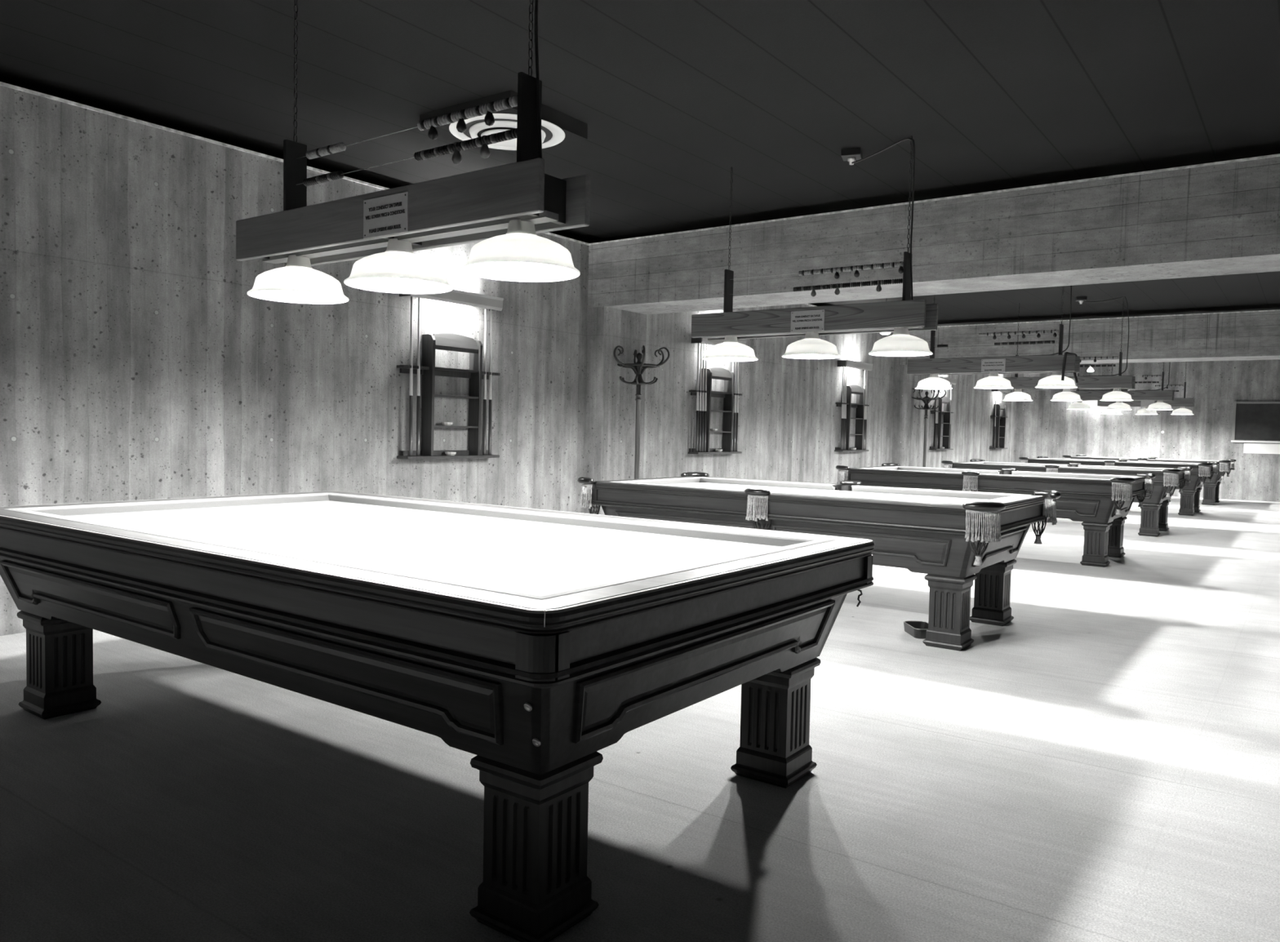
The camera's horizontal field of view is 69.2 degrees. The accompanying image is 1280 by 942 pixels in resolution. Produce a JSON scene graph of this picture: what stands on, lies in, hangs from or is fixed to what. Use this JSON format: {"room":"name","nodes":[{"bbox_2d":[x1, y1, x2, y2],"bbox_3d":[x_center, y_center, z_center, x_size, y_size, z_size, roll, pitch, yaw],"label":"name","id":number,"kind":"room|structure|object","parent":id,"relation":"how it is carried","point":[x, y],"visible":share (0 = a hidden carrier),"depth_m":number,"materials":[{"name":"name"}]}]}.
{"room":"games hall","nodes":[
{"label":"games hall","id":0,"kind":"room"},
{"bbox_2d":[0,85,1015,635],"bbox_3d":[1.119,-0.755,11.136,0.250,2.870,24.667,3,3,36],"label":"wall","id":1,"kind":"structure","parent":0,"point":[138,362],"depth_m":5.99,"materials":[{"name":"concrete"}]},
{"bbox_2d":[0,81,816,306],"bbox_3d":[1.255,-2.177,10.995,0.012,0.016,24.667,3,3,36],"label":"trim","id":2,"kind":"structure","parent":1,"relation":"attached to","point":[4,84],"depth_m":5.50,"materials":[{"name":"wood"}]},
{"bbox_2d":[396,333,500,459],"bbox_3d":[-1.471,-0.587,7.268,0.129,0.972,0.990,3,3,36],"label":"cue rack","id":3,"kind":"object","parent":1,"relation":"attached to","point":[442,341],"visible":0.98,"depth_m":7.21,"materials":[{"name":"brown wood"}]},
{"bbox_2d":[408,296,413,456],"bbox_3d":[-1.704,-0.713,6.911,0.029,1.200,0.028,2,3,36],"label":"billiard cue","id":4,"kind":"object","parent":3,"relation":"on","point":[411,398],"visible":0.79,"depth_m":6.91,"materials":[{"name":"grey wood"}]},
{"bbox_2d":[416,297,420,455],"bbox_3d":[-1.663,-0.714,6.967,0.029,1.200,0.028,2,3,36],"label":"billiard cue","id":5,"kind":"object","parent":3,"relation":"on","point":[418,402],"visible":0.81,"depth_m":6.96,"materials":[{"name":"grey wood"}]},
{"bbox_2d":[396,454,499,459],"bbox_3d":[-1.486,-0.112,7.281,0.129,0.022,0.950,3,3,36],"label":"shelf","id":6,"kind":"object","parent":3,"relation":"attached to","point":[401,456],"depth_m":7.16,"materials":[{"name":"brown wood"}]},
{"bbox_2d":[434,394,478,398],"bbox_3d":[-1.475,-0.583,7.277,0.110,0.014,0.466,3,3,36],"label":"shelf","id":7,"kind":"object","parent":3,"relation":"attached to","point":[470,396],"depth_m":7.29,"materials":[{"name":"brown wood"}]},
{"bbox_2d":[434,425,478,427],"bbox_3d":[-1.480,-0.348,7.288,0.110,0.014,0.466,3,3,36],"label":"shelf","id":8,"kind":"object","parent":3,"relation":"attached to","point":[439,426],"depth_m":7.25,"materials":[{"name":"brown wood"}]},
{"bbox_2d":[435,366,479,372],"bbox_3d":[-1.470,-0.793,7.268,0.110,0.014,0.466,3,3,36],"label":"shelf","id":9,"kind":"object","parent":3,"relation":"attached to","point":[473,369],"depth_m":7.28,"materials":[{"name":"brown wood"}]},
{"bbox_2d":[482,308,486,454],"bbox_3d":[-1.256,-0.731,7.524,0.029,1.200,0.028,2,3,36],"label":"billiard cue","id":10,"kind":"object","parent":3,"relation":"on","point":[484,440],"visible":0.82,"depth_m":7.52,"materials":[{"name":"grey wood"}]},
{"bbox_2d":[488,309,492,454],"bbox_3d":[-1.220,-0.732,7.572,0.029,1.200,0.028,2,3,36],"label":"billiard cue","id":11,"kind":"object","parent":3,"relation":"on","point":[490,359],"visible":0.8,"depth_m":7.57,"materials":[{"name":"grey wood"}]},
{"bbox_2d":[399,288,503,311],"bbox_3d":[-1.449,-1.349,7.223,0.151,0.100,0.940,3,3,36],"label":"light","id":12,"kind":"object","parent":1,"relation":"attached to","point":[455,296],"visible":0.78,"depth_m":7.24,"materials":[{"name":"grey paint"}]},
{"bbox_2d":[584,306,646,515],"bbox_3d":[-0.233,-0.390,8.929,0.194,2.282,0.674,3,3,36],"label":"column","id":13,"kind":"structure","parent":1,"relation":"attached to","point":[611,402],"depth_m":8.71,"materials":[{"name":"concrete"}]},
{"bbox_2d":[688,367,742,453],"bbox_3d":[0.874,-0.682,10.481,0.129,0.972,0.990,3,3,36],"label":"cue rack","id":14,"kind":"object","parent":1,"relation":"attached to","point":[717,373],"visible":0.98,"depth_m":10.54,"materials":[{"name":"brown wood"}]},
{"bbox_2d":[695,342,698,452],"bbox_3d":[0.628,-0.807,10.107,0.029,1.200,0.028,2,3,36],"label":"billiard cue","id":15,"kind":"object","parent":14,"relation":"on","point":[697,393],"visible":1,"depth_m":10.10,"materials":[{"name":"grey wood"}]},
{"bbox_2d":[697,343,702,452],"bbox_3d":[0.661,-0.808,10.152,0.029,1.200,0.028,2,3,36],"label":"billiard cue","id":16,"kind":"object","parent":14,"relation":"on","point":[700,373],"visible":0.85,"depth_m":10.15,"materials":[{"name":"grey wood"}]},
{"bbox_2d":[701,343,704,452],"bbox_3d":[0.691,-0.810,10.193,0.029,1.200,0.028,2,3,36],"label":"billiard cue","id":17,"kind":"object","parent":14,"relation":"on","point":[703,373],"visible":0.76,"depth_m":10.19,"materials":[{"name":"grey wood"}]},
{"bbox_2d":[703,344,706,452],"bbox_3d":[0.724,-0.811,10.238,0.029,1.200,0.028,2,3,36],"label":"billiard cue","id":18,"kind":"object","parent":14,"relation":"on","point":[705,384],"visible":0.8,"depth_m":10.23,"materials":[{"name":"grey wood"}]},
{"bbox_2d":[688,451,742,453],"bbox_3d":[0.858,-0.207,10.494,0.129,0.022,0.950,3,3,36],"label":"shelf","id":19,"kind":"object","parent":14,"relation":"attached to","point":[690,452],"depth_m":10.42,"materials":[{"name":"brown wood"}]},
{"bbox_2d":[711,409,731,412],"bbox_3d":[0.870,-0.678,10.490,0.110,0.014,0.466,3,3,36],"label":"shelf","id":20,"kind":"object","parent":14,"relation":"attached to","point":[724,411],"depth_m":10.54,"materials":[{"name":"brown wood"}]},
{"bbox_2d":[711,391,732,394],"bbox_3d":[0.874,-0.888,10.480,0.110,0.014,0.466,3,3,36],"label":"shelf","id":21,"kind":"object","parent":14,"relation":"attached to","point":[712,392],"depth_m":10.51,"materials":[{"name":"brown wood"}]},
{"bbox_2d":[733,361,736,451],"bbox_3d":[1.103,-0.826,10.757,0.029,1.200,0.028,2,3,36],"label":"billiard cue","id":22,"kind":"object","parent":14,"relation":"on","point":[735,396],"visible":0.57,"depth_m":10.75,"materials":[{"name":"grey wood"}]},
{"bbox_2d":[735,361,738,451],"bbox_3d":[1.135,-0.828,10.802,0.029,1.200,0.028,2,3,36],"label":"billiard cue","id":23,"kind":"object","parent":14,"relation":"on","point":[737,396],"visible":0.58,"depth_m":10.80,"materials":[{"name":"grey wood"}]},
{"bbox_2d":[691,337,746,345],"bbox_3d":[0.895,-1.444,10.436,0.151,0.100,0.940,3,3,36],"label":"light","id":24,"kind":"object","parent":1,"relation":"attached to","point":[698,340],"visible":0.43,"depth_m":10.10,"materials":[{"name":"grey paint"}]},
{"bbox_2d":[834,384,869,451],"bbox_3d":[3.117,-0.773,13.555,0.129,0.972,0.990,3,3,36],"label":"cue rack","id":25,"kind":"object","parent":1,"relation":"attached to","point":[859,391],"visible":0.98,"depth_m":13.66,"materials":[{"name":"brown wood"}]},
{"bbox_2d":[840,366,844,449],"bbox_3d":[2.878,-0.898,13.189,0.029,1.200,0.028,2,3,36],"label":"billiard cue","id":26,"kind":"object","parent":25,"relation":"on","point":[842,423],"visible":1,"depth_m":13.18,"materials":[{"name":"grey wood"}]},
{"bbox_2d":[842,366,845,449],"bbox_3d":[2.910,-0.900,13.234,0.029,1.200,0.028,2,3,36],"label":"billiard cue","id":27,"kind":"object","parent":25,"relation":"on","point":[845,366],"visible":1,"depth_m":13.23,"materials":[{"name":"grey wood"}]},
{"bbox_2d":[844,367,846,449],"bbox_3d":[2.941,-0.901,13.275,0.029,1.200,0.028,2,3,36],"label":"billiard cue","id":28,"kind":"object","parent":25,"relation":"on","point":[846,367],"visible":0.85,"depth_m":13.27,"materials":[{"name":"grey wood"}]},
{"bbox_2d":[834,449,868,451],"bbox_3d":[3.101,-0.298,13.568,0.129,0.022,0.950,3,3,36],"label":"shelf","id":29,"kind":"object","parent":25,"relation":"attached to","point":[834,450],"depth_m":13.39,"materials":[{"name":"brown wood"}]},
{"bbox_2d":[862,369,865,449],"bbox_3d":[3.330,-0.917,13.809,0.029,1.200,0.028,2,3,36],"label":"billiard cue","id":30,"kind":"object","parent":25,"relation":"on","point":[864,370],"visible":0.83,"depth_m":13.80,"materials":[{"name":"grey wood"}]},
{"bbox_2d":[863,369,866,449],"bbox_3d":[3.358,-0.918,13.847,0.029,1.200,0.028,2,3,36],"label":"billiard cue","id":31,"kind":"object","parent":25,"relation":"on","point":[865,370],"visible":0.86,"depth_m":13.84,"materials":[{"name":"grey wood"}]},
{"bbox_2d":[865,370,867,449],"bbox_3d":[3.385,-0.919,13.884,0.029,1.200,0.028,2,3,36],"label":"billiard cue","id":32,"kind":"object","parent":25,"relation":"on","point":[867,371],"visible":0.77,"depth_m":13.88,"materials":[{"name":"grey wood"}]},
{"bbox_2d":[837,360,872,370],"bbox_3d":[3.139,-1.535,13.510,0.151,0.100,0.940,3,3,36],"label":"light","id":33,"kind":"object","parent":1,"relation":"attached to","point":[847,363],"visible":1,"depth_m":13.34,"materials":[{"name":"grey paint"}]},
{"bbox_2d":[892,364,921,466],"bbox_3d":[4.385,-0.577,15.258,0.194,2.282,0.674,3,3,36],"label":"column","id":34,"kind":"structure","parent":1,"relation":"attached to","point":[906,434],"depth_m":15.01,"materials":[{"name":"concrete"}]},
{"bbox_2d":[587,156,1279,314],"bbox_3d":[3.595,-1.619,6.099,9.600,0.589,0.674,3,3,36],"label":"beam","id":35,"kind":"structure","parent":1,"relation":"attached to","point":[1224,219],"depth_m":6.58,"materials":[{"name":"concrete"}]},
{"bbox_2d":[928,395,953,449],"bbox_3d":[5.472,-0.868,16.783,0.129,0.972,0.990,3,3,36],"label":"cue rack","id":36,"kind":"object","parent":1,"relation":"attached to","point":[947,412],"visible":0.91,"depth_m":16.89,"materials":[{"name":"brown wood"}]},
{"bbox_2d":[934,389,937,448],"bbox_3d":[5.245,-0.995,16.433,0.029,1.200,0.028,2,3,36],"label":"billiard cue","id":37,"kind":"object","parent":36,"relation":"on","point":[936,389],"visible":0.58,"depth_m":16.43,"materials":[{"name":"grey wood"}]},
{"bbox_2d":[936,395,938,448],"bbox_3d":[5.286,-0.996,16.489,0.029,1.200,0.028,2,3,36],"label":"billiard cue","id":38,"kind":"object","parent":36,"relation":"on","point":[938,395],"visible":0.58,"depth_m":16.49,"materials":[{"name":"grey wood"}]},
{"bbox_2d":[938,376,956,384],"bbox_3d":[5.494,-1.631,16.738,0.151,0.100,0.940,3,3,36],"label":"light","id":39,"kind":"object","parent":1,"relation":"attached to","point":[953,381],"visible":0.35,"depth_m":16.83,"materials":[{"name":"grey paint"}]},
{"bbox_2d":[989,403,1008,448],"bbox_3d":[7.672,-0.958,19.798,0.129,0.972,0.990,3,3,36],"label":"cue rack","id":40,"kind":"object","parent":1,"relation":"attached to","point":[1001,409],"visible":1,"depth_m":19.73,"materials":[{"name":"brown wood"}]},
{"bbox_2d":[993,391,996,448],"bbox_3d":[7.451,-1.084,19.456,0.029,1.200,0.028,2,3,36],"label":"billiard cue","id":41,"kind":"object","parent":40,"relation":"on","point":[996,391],"visible":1,"depth_m":19.45,"materials":[{"name":"grey wood"}]},
{"bbox_2d":[895,311,1279,364],"bbox_3d":[8.213,-1.806,12.427,9.600,0.589,0.674,3,3,36],"label":"beam","id":42,"kind":"structure","parent":1,"relation":"attached to","point":[1251,335],"depth_m":12.97,"materials":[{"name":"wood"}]},
{"bbox_2d":[0,496,1279,941],"bbox_3d":[5.013,0.961,8.407,10.200,0.150,25.167,3,3,36],"label":"floor","id":43,"kind":"structure","parent":0,"point":[1100,762],"depth_m":2.93,"materials":[{"name":"grey wood"}]},
{"bbox_2d":[0,490,874,941],"bbox_3d":[-0.914,0.587,3.397,3.035,0.799,1.707,3,3,36],"label":"table","id":44,"kind":"object","parent":43,"relation":"on","point":[530,642],"visible":1,"depth_m":2.51,"materials":[{"name":"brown wood"}]},
{"bbox_2d":[4,492,835,599],"bbox_3d":[-0.906,0.211,3.380,2.811,0.045,1.483,3,3,36],"label":"cushion","id":45,"kind":"object","parent":44,"relation":"on","point":[526,554],"depth_m":3.27,"materials":[{"name":"fabric"}]},
{"bbox_2d":[613,345,670,479],"bbox_3d":[-0.025,-0.196,8.714,0.584,1.920,0.584,3,3,36],"label":"coat stand","id":46,"kind":"object","parent":43,"relation":"on","point":[638,367],"visible":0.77,"depth_m":8.67,"materials":[{"name":"grey"}]},
{"bbox_2d":[577,471,1061,651],"bbox_3d":[1.093,0.495,6.078,2.803,0.825,1.516,3,3,36],"label":"pool table","id":47,"kind":"object","parent":43,"relation":"on","point":[957,539],"visible":0.9,"depth_m":5.41,"materials":[{"name":"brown wood"}]},
{"bbox_2d":[591,481,598,490],"bbox_3d":[-0.279,0.140,6.307,0.104,0.130,0.104,1,3,-9],"label":"pocket","id":48,"kind":"object","parent":47,"relation":"on","point":[595,486],"depth_m":6.26,"materials":[{"name":"black leather"}]},
{"bbox_2d":[608,476,700,484],"bbox_3d":[0.141,0.081,6.760,0.041,0.045,1.138,3,3,36],"label":"cushion","id":49,"kind":"object","parent":47,"relation":"on","point":[693,479],"depth_m":6.86,"materials":[{"name":"fabric"}]},
{"bbox_2d":[609,481,744,490],"bbox_3d":[0.266,0.118,5.997,1.152,0.045,0.041,3,3,36],"label":"cushion","id":50,"kind":"object","parent":47,"relation":"on","point":[610,482],"depth_m":5.99,"materials":[{"name":"fabric"}]},
{"bbox_2d":[754,492,771,512],"bbox_3d":[0.737,0.194,5.567,0.104,0.130,0.104,3,3,36],"label":"pocket","id":51,"kind":"object","parent":47,"relation":"on","point":[768,504],"depth_m":5.50,"materials":[{"name":"white fabric"}]},
{"bbox_2d":[699,476,835,490],"bbox_3d":[0.907,0.092,6.876,1.152,0.045,0.041,3,3,36],"label":"cushion","id":52,"kind":"object","parent":47,"relation":"on","point":[702,479],"depth_m":6.83,"materials":[{"name":"fabric"}]},
{"bbox_2d":[839,484,854,491],"bbox_3d":[1.462,0.165,6.560,0.104,0.130,0.104,3,3,36],"label":"pocket","id":53,"kind":"object","parent":47,"relation":"on","point":[842,487],"depth_m":6.51,"materials":[{"name":"black leather"}]},
{"bbox_2d":[776,492,963,504],"bbox_3d":[1.294,0.174,5.248,1.152,0.045,0.041,3,3,36],"label":"cushion","id":54,"kind":"object","parent":47,"relation":"on","point":[776,492],"depth_m":5.22,"materials":[{"name":"fabric"}]},
{"bbox_2d":[851,485,1024,499],"bbox_3d":[1.935,0.148,6.127,1.152,0.045,0.041,3,3,36],"label":"cushion","id":55,"kind":"object","parent":47,"relation":"on","point":[936,493],"depth_m":6.13,"materials":[{"name":"fabric"}]},
{"bbox_2d":[977,494,1022,502],"bbox_3d":[2.060,0.184,5.363,0.041,0.045,1.138,3,3,36],"label":"cushion","id":56,"kind":"object","parent":47,"relation":"on","point":[1012,496],"depth_m":5.42,"materials":[{"name":"fabric"}]},
{"bbox_2d":[903,621,928,639],"bbox_3d":[1.626,0.921,5.381,0.140,0.059,0.230,1,3,-3],"label":"tray","id":57,"kind":"object","parent":43,"relation":"on","point":[917,629],"visible":0.77,"depth_m":5.39,"materials":[{"name":"black paint"}]},
{"bbox_2d":[911,388,946,466],"bbox_3d":[4.640,-0.385,15.106,0.584,1.920,0.584,2,3,25],"label":"coat stand","id":58,"kind":"object","parent":43,"relation":"on","point":[926,399],"visible":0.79,"depth_m":15.06,"materials":[{"name":"grey metal"}]},
{"bbox_2d":[835,462,1155,567],"bbox_3d":[3.564,0.395,9.464,2.803,0.825,1.516,3,3,36],"label":"pool table","id":59,"kind":"object","parent":43,"relation":"on","point":[1103,502],"visible":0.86,"depth_m":8.74,"materials":[{"name":"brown wood"}]},
{"bbox_2d":[860,466,897,470],"bbox_3d":[2.612,-0.019,10.146,0.041,0.045,1.138,3,3,36],"label":"cushion","id":60,"kind":"object","parent":59,"relation":"on","point":[895,468],"depth_m":10.28,"materials":[{"name":"fabric"}]},
{"bbox_2d":[864,468,967,477],"bbox_3d":[2.736,0.018,9.383,1.152,0.045,0.041,3,3,36],"label":"cushion","id":61,"kind":"object","parent":59,"relation":"on","point":[864,468],"depth_m":9.38,"materials":[{"name":"fabric"}]},
{"bbox_2d":[897,466,999,474],"bbox_3d":[3.378,-0.008,10.262,1.152,0.045,0.041,3,3,36],"label":"cushion","id":62,"kind":"object","parent":59,"relation":"on","point":[899,468],"depth_m":10.26,"materials":[{"name":"fabric"}]},
{"bbox_2d":[967,476,975,486],"bbox_3d":[3.208,0.094,8.954,0.104,0.130,0.104,3,3,36],"label":"pocket","id":63,"kind":"object","parent":59,"relation":"on","point":[969,478],"depth_m":8.92,"materials":[{"name":"grey fabric"}]},
{"bbox_2d":[981,473,1110,479],"bbox_3d":[3.765,0.073,8.634,1.152,0.045,0.041,3,3,36],"label":"cushion","id":64,"kind":"object","parent":59,"relation":"on","point":[981,473],"depth_m":8.59,"materials":[{"name":"fabric"}]},
{"bbox_2d":[1011,471,1133,479],"bbox_3d":[4.406,0.047,9.513,1.152,0.045,0.041,3,3,36],"label":"cushion","id":65,"kind":"object","parent":59,"relation":"on","point":[1013,473],"depth_m":9.53,"materials":[{"name":"fabric"}]},
{"bbox_2d":[941,458,1192,537],"bbox_3d":[5.560,0.314,12.199,2.803,0.825,1.516,3,3,36],"label":"pool table","id":66,"kind":"object","parent":43,"relation":"on","point":[1154,510],"visible":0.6,"depth_m":11.46,"materials":[{"name":"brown wood"}]},
{"bbox_2d":[962,462,1035,466],"bbox_3d":[4.732,-0.063,12.118,1.152,0.045,0.041,3,3,36],"label":"cushion","id":67,"kind":"object","parent":66,"relation":"on","point":[962,463],"depth_m":12.13,"materials":[{"name":"fabric"}]},
{"bbox_2d":[983,462,1068,466],"bbox_3d":[5.374,-0.089,12.997,1.152,0.045,0.041,3,3,36],"label":"cushion","id":68,"kind":"object","parent":66,"relation":"on","point":[993,463],"depth_m":12.99,"materials":[{"name":"fabric"}]},
{"bbox_2d":[1070,466,1161,471],"bbox_3d":[5.761,-0.008,11.369,1.152,0.045,0.041,3,3,36],"label":"cushion","id":69,"kind":"object","parent":66,"relation":"on","point":[1070,467],"depth_m":11.32,"materials":[{"name":"fabric"}]},
{"bbox_2d":[1078,465,1168,470],"bbox_3d":[6.402,-0.034,12.248,1.152,0.045,0.041,3,3,36],"label":"cushion","id":70,"kind":"object","parent":66,"relation":"on","point":[1080,466],"depth_m":12.25,"materials":[{"name":"fabric"}]},
{"bbox_2d":[1018,456,1219,515],"bbox_3d":[7.916,0.218,15.428,2.803,0.825,1.516,3,3,36],"label":"pool table","id":71,"kind":"object","parent":43,"relation":"on","point":[1190,495],"visible":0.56,"depth_m":14.60,"materials":[{"name":"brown wood"}]},
{"bbox_2d":[1048,457,1118,462],"bbox_3d":[7.730,-0.185,16.226,1.152,0.045,0.041,3,3,36],"label":"cushion","id":72,"kind":"object","parent":71,"relation":"on","point":[1049,458],"depth_m":16.24,"materials":[{"name":"fabric"}]},
{"bbox_2d":[1126,460,1199,464],"bbox_3d":[8.758,-0.129,15.477,1.152,0.045,0.041,3,3,36],"label":"cushion","id":73,"kind":"object","parent":71,"relation":"on","point":[1126,460],"depth_m":15.47,"materials":[{"name":"fabric"}]},
{"bbox_2d":[1062,454,1235,505],"bbox_3d":[9.777,0.146,17.900,2.803,0.825,1.516,3,3,36],"label":"pool table","id":74,"kind":"object","parent":43,"relation":"on","point":[1211,490],"visible":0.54,"depth_m":16.93,"materials":[{"name":"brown wood"}]},
{"bbox_2d":[1087,456,1148,458],"bbox_3d":[9.592,-0.257,18.697,1.152,0.045,0.041,3,3,36],"label":"cushion","id":75,"kind":"object","parent":74,"relation":"on","point":[1087,456],"depth_m":18.71,"materials":[{"name":"fabric"}]},
{"bbox_2d":[1155,458,1218,461],"bbox_3d":[10.620,-0.201,17.949,1.152,0.045,0.041,3,3,36],"label":"cushion","id":76,"kind":"object","parent":74,"relation":"on","point":[1156,459],"depth_m":17.95,"materials":[{"name":"fabric"}]},
{"bbox_2d":[0,0,1279,326],"bbox_3d":[5.078,-2.130,8.268,10.200,0.120,25.167,3,3,36],"label":"ceiling","id":77,"kind":"structure","parent":0,"point":[672,96],"depth_m":4.89,"materials":[{"name":"black paint"}]},
{"bbox_2d":[235,0,590,304],"bbox_3d":[-0.876,-1.318,3.312,1.640,1.313,0.380,3,3,36],"label":"light","id":78,"kind":"object","parent":77,"relation":"hanging from","point":[503,208],"visible":1,"depth_m":3.14,"materials":[{"name":"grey wood"}]},
{"bbox_2d":[427,117,438,139],"bbox_3d":[-0.713,-1.179,3.197,0.035,0.074,0.035,3,3,36],"label":"bead","id":79,"kind":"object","parent":78,"relation":"on","point":[433,133],"depth_m":3.19,"materials":[{"name":"black plastic"}]},
{"bbox_2d":[451,142,462,164],"bbox_3d":[-0.617,-1.071,3.130,0.035,0.074,0.035,3,3,36],"label":"bead","id":80,"kind":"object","parent":78,"relation":"on","point":[456,158],"depth_m":3.12,"materials":[{"name":"grey"}]},
{"bbox_2d":[456,110,466,133],"bbox_3d":[-0.599,-1.173,3.114,0.035,0.074,0.035,3,3,36],"label":"bead","id":81,"kind":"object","parent":78,"relation":"on","point":[460,126],"depth_m":3.10,"materials":[{"name":"black plastic"}]},
{"bbox_2d":[480,135,489,158],"bbox_3d":[-0.510,-1.066,3.052,0.035,0.074,0.035,3,3,36],"label":"bead","id":82,"kind":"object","parent":78,"relation":"on","point":[484,151],"depth_m":3.04,"materials":[{"name":"grey plastic"}]},
{"bbox_2d":[484,102,494,125],"bbox_3d":[-0.492,-1.167,3.036,0.035,0.074,0.035,3,3,36],"label":"bead","id":83,"kind":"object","parent":78,"relation":"on","point":[489,119],"depth_m":3.03,"materials":[{"name":"black"}]},
{"bbox_2d":[419,89,587,158],"bbox_3d":[-0.800,-1.996,5.439,0.743,0.139,0.676,3,3,36],"label":"ceiling vent","id":84,"kind":"object","parent":77,"relation":"in","point":[557,128],"visible":0.53,"depth_m":5.34,"materials":[{"name":"black"}]},
{"bbox_2d":[691,136,937,361],"bbox_3d":[1.098,-1.398,6.018,1.640,1.313,0.380,3,3,36],"label":"light","id":85,"kind":"object","parent":77,"relation":"hanging from","point":[900,317],"visible":1,"depth_m":5.87,"materials":[{"name":"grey wood"}]},
{"bbox_2d":[834,283,839,295],"bbox_3d":[1.257,-1.157,5.909,0.035,0.074,0.035,3,3,36],"label":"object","id":86,"kind":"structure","parent":85,"relation":"on","point":[837,291],"depth_m":5.90,"materials":[{"name":"grey"}]},
{"bbox_2d":[834,266,839,279],"bbox_3d":[1.254,-1.259,5.908,0.035,0.074,0.035,3,3,36],"label":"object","id":87,"kind":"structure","parent":85,"relation":"on","point":[837,276],"depth_m":5.90,"materials":[{"name":"black"}]},
{"bbox_2d":[853,265,859,277],"bbox_3d":[1.362,-1.253,5.829,0.035,0.074,0.035,3,3,36],"label":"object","id":88,"kind":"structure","parent":85,"relation":"on","point":[856,273],"depth_m":5.82,"materials":[{"name":"black"}]},
{"bbox_2d":[875,280,881,292],"bbox_3d":[1.480,-1.145,5.746,0.035,0.074,0.035,3,3,36],"label":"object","id":89,"kind":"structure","parent":85,"relation":"on","point":[878,288],"depth_m":5.74,"materials":[{"name":"grey"}]},
{"bbox_2d":[897,261,903,273],"bbox_3d":[1.593,-1.241,5.661,0.035,0.074,0.035,3,3,36],"label":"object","id":90,"kind":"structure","parent":85,"relation":"on","point":[900,269],"depth_m":5.65,"materials":[{"name":"black"}]},
{"bbox_2d":[840,147,862,164],"bbox_3d":[1.351,-2.000,5.922,0.120,0.085,0.120,2,3,19],"label":"outlet box","id":91,"kind":"object","parent":77,"relation":"attached to","point":[851,155],"visible":0.92,"depth_m":5.88,"materials":[{"name":"black metal"}]},
{"bbox_2d":[906,285,1079,389],"bbox_3d":[3.569,-1.500,9.404,1.640,1.316,0.380,3,3,36],"label":"light","id":92,"kind":"object","parent":77,"relation":"hanging from","point":[931,366],"visible":0.94,"depth_m":9.27,"materials":[{"name":"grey wood"}]},
{"bbox_2d":[1061,351,1078,382],"bbox_3d":[4.165,-1.002,8.986,0.311,0.289,0.048,-1,3,-42],"label":"strap","id":93,"kind":"object","parent":92,"relation":"hanging from","point":[1065,353],"visible":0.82,"depth_m":8.89,"materials":[{"name":"black metal"}]},
{"bbox_2d":[998,296,1135,400],"bbox_3d":[5.537,-1.580,12.101,1.640,1.316,0.474,3,3,36],"label":"light","id":94,"kind":"object","parent":77,"relation":"hanging from","point":[1117,383],"visible":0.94,"depth_m":11.90,"materials":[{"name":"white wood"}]},
{"bbox_2d":[1075,296,1087,303],"bbox_3d":[5.631,-2.176,11.846,0.120,0.085,0.120,2,3,19],"label":"outlet box","id":95,"kind":"object","parent":77,"relation":"attached to","point":[1080,299],"visible":0.99,"depth_m":11.80,"materials":[{"name":"black metal"}]},
{"bbox_2d":[1075,389,1128,391],"bbox_3d":[9.896,-1.686,19.883,1.000,0.112,0.149,3,3,36],"label":"light","id":96,"kind":"object","parent":77,"relation":"hanging from","point":[1076,389],"visible":0.17,"depth_m":19.86,"materials":[{"name":"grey wood"}]},
{"bbox_2d":[1066,361,1174,409],"bbox_3d":[7.920,-1.677,15.367,1.640,1.316,0.380,3,3,36],"label":"light","id":97,"kind":"object","parent":77,"relation":"hanging from","point":[1157,395],"visible":0.7,"depth_m":15.12,"materials":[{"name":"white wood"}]},
{"bbox_2d":[1097,361,1195,414],"bbox_3d":[9.747,-1.749,17.870,1.640,1.313,0.380,3,3,36],"label":"light","id":98,"kind":"object","parent":77,"relation":"hanging from","point":[1182,403],"visible":0.6,"depth_m":17.72,"materials":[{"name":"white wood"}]},
{"bbox_2d":[1013,359,1279,502],"bbox_3d":[12.374,-0.888,18.346,10.160,2.960,0.250,3,3,36],"label":"wall","id":99,"kind":"structure","parent":0,"point":[1044,427],"depth_m":19.16,"materials":[{"name":"concrete"}]},
{"bbox_2d":[1231,401,1279,443],"bbox_3d":[12.359,-0.954,18.147,1.320,0.810,0.084,3,3,36],"label":"chalkboard","id":100,"kind":"object","parent":99,"relation":"attached to","point":[1251,420],"visible":1,"depth_m":18.31,"materials":[{"name":"stone"}]},
{"bbox_2d":[1243,443,1279,453],"bbox_3d":[12.283,-0.441,18.267,0.675,0.200,0.005,3,3,36],"label":"paper sheet","id":101,"kind":"object","parent":99,"relation":"attached to","point":[1255,448],"visible":1,"depth_m":18.29,"materials":[{"name":"white paper"}]},
{"bbox_3d":[9.055,-0.374,5.356,0.200,2.960,24.667,3,3,36],"label":"wall","id":102,"kind":"structure","parent":0,"visible":0},
{"bbox_2d":[589,153,1279,244],"bbox_3d":[3.405,-1.899,5.806,9.588,0.014,0.010,3,3,36],"label":"trim","id":103,"kind":"structure","parent":102,"relation":"attached to","point":[1278,154],"depth_m":6.56,"materials":[{"name":"wood"}]},
{"bbox_2d":[937,309,1279,327],"bbox_3d":[8.023,-2.087,12.134,9.588,0.014,0.010,3,3,36],"label":"trim","id":104,"kind":"structure","parent":102,"relation":"attached to","point":[1275,309],"depth_m":13.08,"materials":[{"name":"wood"}]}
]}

